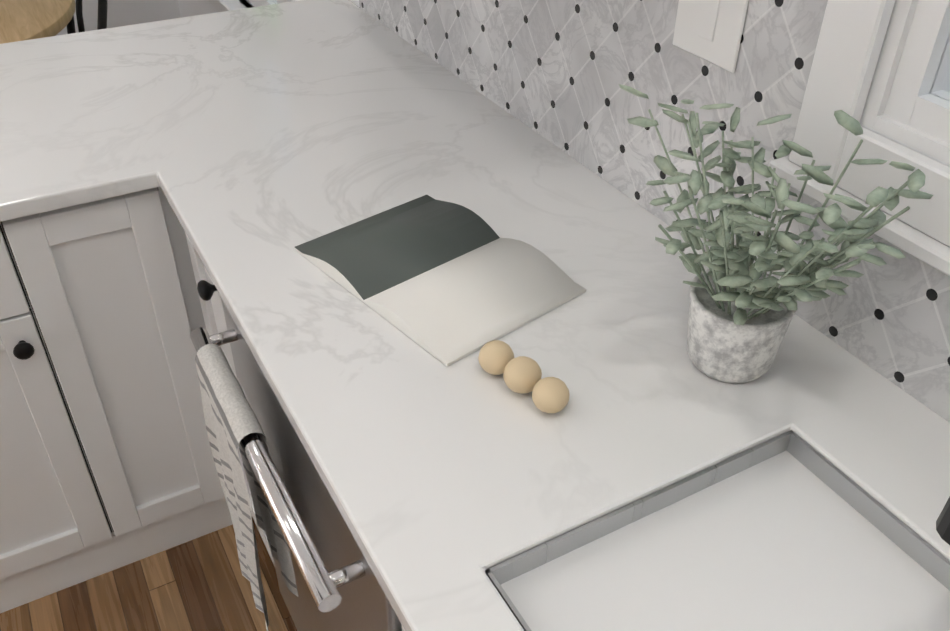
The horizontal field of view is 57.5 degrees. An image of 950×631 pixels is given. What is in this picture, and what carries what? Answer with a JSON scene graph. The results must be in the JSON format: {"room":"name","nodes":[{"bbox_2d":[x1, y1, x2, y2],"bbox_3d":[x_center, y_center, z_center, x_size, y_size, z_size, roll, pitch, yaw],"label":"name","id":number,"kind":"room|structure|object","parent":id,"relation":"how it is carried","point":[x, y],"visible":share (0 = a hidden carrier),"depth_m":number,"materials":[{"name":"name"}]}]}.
{"room":"kitchen","nodes":[
{"label":"kitchen","id":0,"kind":"room"},
{"bbox_2d":[56,0,180,35],"bbox_3d":[-4.228,-1.338,2.347,6.700,2.420,0.150,-18,40,-23],"label":"wall","id":1,"kind":"structure","parent":0,"point":[125,12],"depth_m":4.01,"materials":[{"name":"white paint"}]},
{"bbox_2d":[0,517,296,630],"bbox_3d":[-2.902,1.102,1.158,6.700,0.060,5.660,-18,40,-23],"label":"floor","id":2,"kind":"structure","parent":0,"point":[201,583],"depth_m":1.83,"materials":[{"name":"brown wood"}]},
{"bbox_2d":[0,0,949,630],"bbox_3d":[-1.012,0.697,0.611,3.298,1.282,3.178,-18,40,-23],"label":"base cabinet","id":3,"kind":"object","parent":2,"relation":"on","point":[194,344],"visible":1,"depth_m":1.18,"materials":[{"name":"white stone"}]},
{"bbox_2d":[294,195,585,365],"bbox_3d":[-0.054,-0.072,1.185,0.240,0.022,0.340,-27,45,-32],"label":"open magazine","id":4,"kind":"object","parent":3,"relation":"on","point":[446,283],"visible":0.94,"depth_m":1.16,"materials":[{"name":"grey paper"}]},
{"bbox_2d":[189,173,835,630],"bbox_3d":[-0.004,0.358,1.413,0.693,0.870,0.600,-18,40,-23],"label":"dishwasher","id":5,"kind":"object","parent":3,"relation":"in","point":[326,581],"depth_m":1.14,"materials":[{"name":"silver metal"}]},
{"bbox_2d":[478,340,569,412],"bbox_3d":[0.054,0.068,0.982,0.043,0.042,0.129,-28,45,-33],"label":"balls","id":6,"kind":"object","parent":3,"relation":"on","point":[522,374],"visible":0.98,"depth_m":0.97,"materials":[{"name":"beige wood"}]},
{"bbox_2d":[481,430,949,630],"bbox_3d":[0.293,0.396,0.776,0.387,0.226,0.477,-18,40,-23],"label":"sink","id":7,"kind":"object","parent":3,"relation":"in","point":[766,530],"depth_m":0.84,"materials":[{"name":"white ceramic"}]},
{"bbox_2d":[619,84,932,382],"bbox_3d":[0.265,-0.062,0.925,0.217,0.323,0.379,-18,40,-23],"label":"herb plant","id":8,"kind":"object","parent":3,"relation":"on","point":[742,308],"visible":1,"depth_m":0.91,"materials":[{"name":"green plant"}]},
{"bbox_2d":[935,236,949,578],"bbox_3d":[0.468,0.113,0.655,0.216,0.366,0.109,-18,40,-23],"label":"faucet","id":9,"kind":"object","parent":3,"relation":"on","point":[943,521],"depth_m":0.66,"materials":[{"name":"black metal"}]},
{"bbox_3d":[-1.783,-0.390,3.133,1.600,0.009,1.600,-18,40,-23],"label":"area rug","id":10,"kind":"object","parent":2,"relation":"on","visible":0},
{"bbox_2d":[0,0,75,43],"bbox_3d":[-1.841,-0.566,2.733,1.260,0.747,1.260,-18,40,-23],"label":"dining table","id":11,"kind":"object","parent":10,"relation":"on","point":[21,20],"visible":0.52,"depth_m":2.53,"materials":[{"name":"brown wood"}]},
{"bbox_2d":[67,0,107,33],"bbox_3d":[-1.436,-0.814,2.947,0.453,0.895,0.414,-25,43,-30],"label":"bentwood chair","id":12,"kind":"object","parent":10,"relation":"on","point":[102,14],"visible":0.1,"depth_m":2.73,"materials":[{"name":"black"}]},
{"bbox_2d":[178,0,949,166],"bbox_3d":[-0.027,-0.818,1.717,0.150,2.420,5.360,-18,40,-23],"label":"wall","id":13,"kind":"structure","parent":0,"point":[188,8],"depth_m":0.96,"materials":[{"name":"white paint"}]},
{"bbox_2d":[207,0,285,11],"bbox_3d":[-0.779,-1.683,2.662,0.190,1.650,1.160,-18,40,-23],"label":"window","id":14,"kind":"structure","parent":13,"relation":"in","point":[223,5],"depth_m":3.08,"materials":[{"name":"white paint"}]},
{"bbox_2d":[768,0,949,275],"bbox_3d":[0.646,-0.382,0.467,0.170,1.038,0.884,-18,40,-23],"label":"window","id":15,"kind":"structure","parent":13,"relation":"in","point":[909,102],"depth_m":0.91,"materials":[{"name":"white paint"}]},
{"bbox_3d":[-1.550,1.550,-1.506,6.700,2.420,0.150,-18,40,-23],"label":"wall","id":16,"kind":"structure","parent":0,"visible":0},
{"bbox_2d":[359,0,949,422],"bbox_3d":[0.459,-0.132,0.932,0.007,0.432,3.030,-18,40,-23],"label":"tile backsplash","id":17,"kind":"structure","parent":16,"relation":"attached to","point":[556,73],"depth_m":1.17,"materials":[{"name":"tile"}]},
{"bbox_2d":[672,0,748,72],"bbox_3d":[0.296,-0.383,1.094,0.007,0.120,0.120,-18,40,-23],"label":"light switch plate","id":18,"kind":"object","parent":17,"relation":"attached to","point":[711,31],"visible":1,"depth_m":1.07,"materials":[{"name":"white plastic"}]}
]}

